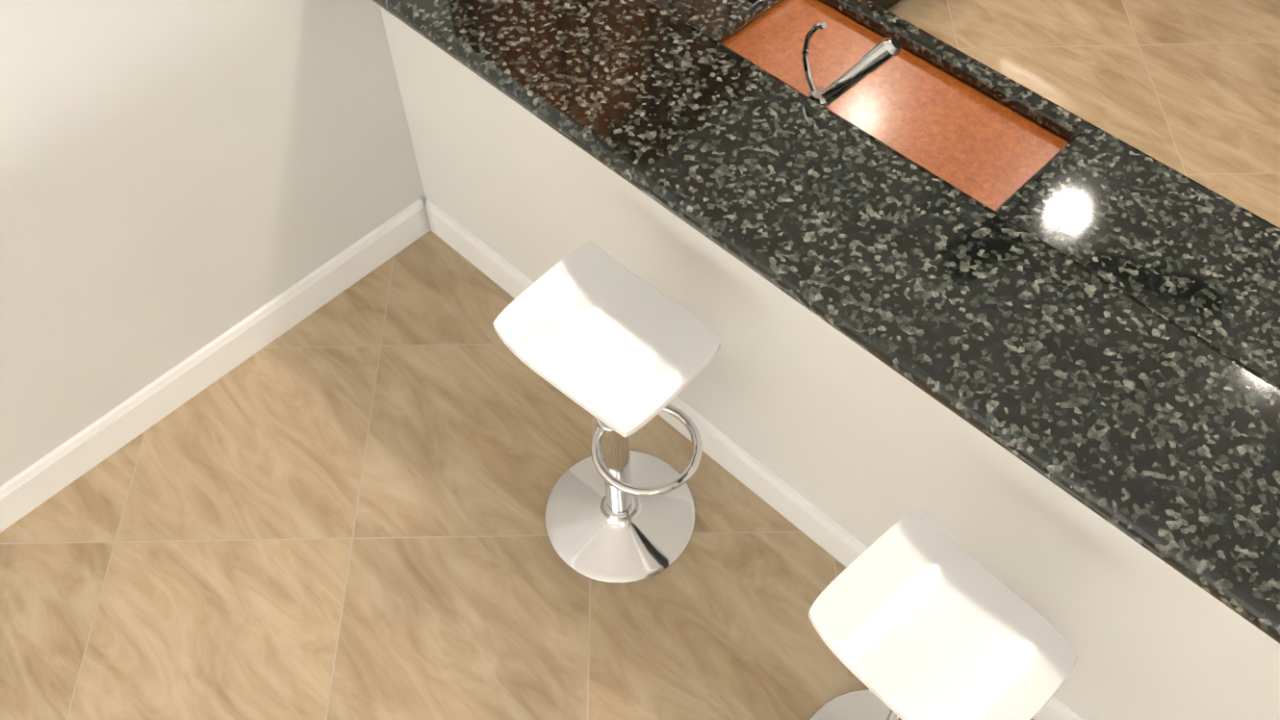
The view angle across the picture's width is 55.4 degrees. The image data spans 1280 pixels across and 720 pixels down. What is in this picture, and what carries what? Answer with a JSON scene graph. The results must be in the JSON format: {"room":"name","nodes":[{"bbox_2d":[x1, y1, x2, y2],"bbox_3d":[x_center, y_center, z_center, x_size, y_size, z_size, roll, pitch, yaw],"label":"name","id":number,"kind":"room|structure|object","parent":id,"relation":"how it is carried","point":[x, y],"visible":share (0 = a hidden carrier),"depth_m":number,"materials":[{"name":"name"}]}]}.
{"room":"kitchen","nodes":[
{"label":"kitchen","id":0,"kind":"room"},
{"bbox_2d":[0,0,429,486],"bbox_3d":[-1.612,-0.798,2.160,0.480,3.050,9.190,38,64,25],"label":"wall","id":1,"kind":"structure","parent":0,"point":[181,181],"depth_m":2.96,"materials":[{"name":"paint"}]},
{"bbox_2d":[0,198,427,533],"bbox_3d":[-2.628,1.213,2.539,0.017,0.130,5.669,38,64,25],"label":"baseboard","id":2,"kind":"structure","parent":1,"relation":"attached to","point":[94,443],"depth_m":3.35,"materials":[{"name":"paint"}]},
{"bbox_2d":[0,0,1279,719],"bbox_3d":[0.045,1.406,2.474,5.050,0.100,9.390,38,64,25],"label":"floor","id":3,"kind":"structure","parent":0,"point":[333,508],"depth_m":3.12,"materials":[{"name":"tile"}]},
{"bbox_2d":[493,240,720,583],"bbox_3d":[-0.048,0.172,2.804,0.421,0.804,0.387,38,64,25],"label":"bar stool","id":4,"kind":"object","parent":3,"relation":"on","point":[620,352],"visible":1,"depth_m":2.57,"materials":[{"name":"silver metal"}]},
{"bbox_2d":[720,0,805,51],"bbox_3d":[0.095,-0.585,3.305,0.400,0.870,0.639,38,64,25],"label":"base cabinet","id":5,"kind":"object","parent":3,"relation":"on","point":[779,12],"depth_m":2.92,"materials":[{"name":"brown wood"}]},
{"bbox_2d":[651,0,1279,385],"bbox_3d":[0.592,-0.459,2.639,3.166,0.040,0.654,38,64,25],"label":"countertop","id":6,"kind":"structure","parent":5,"relation":"on","point":[1185,250],"depth_m":2.46,"materials":[{"name":"stone"}]},
{"bbox_2d":[801,22,900,109],"bbox_3d":[0.424,-0.578,2.521,0.181,0.297,0.116,38,64,25],"label":"faucet","id":7,"kind":"object","parent":6,"relation":"on","point":[881,54],"visible":0.69,"depth_m":2.48,"materials":[{"name":"silver metal"}]},
{"bbox_2d":[870,0,899,9],"bbox_3d":[0.687,-1.672,4.040,0.746,0.918,0.756,38,64,25],"label":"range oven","id":8,"kind":"object","parent":3,"relation":"on","point":[886,4],"depth_m":4.18,"materials":[{"name":"black"}]},
{"bbox_2d":[736,0,1070,210],"bbox_3d":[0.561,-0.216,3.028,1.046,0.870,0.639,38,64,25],"label":"sink","id":9,"kind":"object","parent":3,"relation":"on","point":[987,150],"depth_m":2.74,"materials":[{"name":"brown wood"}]},
{"bbox_2d":[808,509,1077,719],"bbox_3d":[0.542,0.702,2.408,0.421,0.804,0.387,38,64,25],"label":"bar stool","id":10,"kind":"object","parent":3,"relation":"on","point":[918,614],"visible":1,"depth_m":2.12,"materials":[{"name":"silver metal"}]},
{"bbox_2d":[380,6,1279,719],"bbox_3d":[0.413,0.060,2.742,2.869,1.020,0.120,38,64,25],"label":"wall","id":11,"kind":"structure","parent":0,"point":[854,440],"depth_m":2.59,"materials":[{"name":"paint"}]},
{"bbox_2d":[419,198,1083,719],"bbox_3d":[0.390,0.373,3.065,2.856,0.130,0.017,38,64,25],"label":"baseboard","id":12,"kind":"structure","parent":11,"relation":"attached to","point":[757,477],"depth_m":3.13,"materials":[{"name":"paint"}]},
{"bbox_2d":[372,0,1279,642],"bbox_3d":[0.411,-0.245,2.300,2.894,0.050,0.410,38,64,25],"label":"bar","id":13,"kind":"object","parent":11,"relation":"on","point":[1146,427],"visible":1,"depth_m":2.20,"materials":[{"name":"black stone"}]}
]}

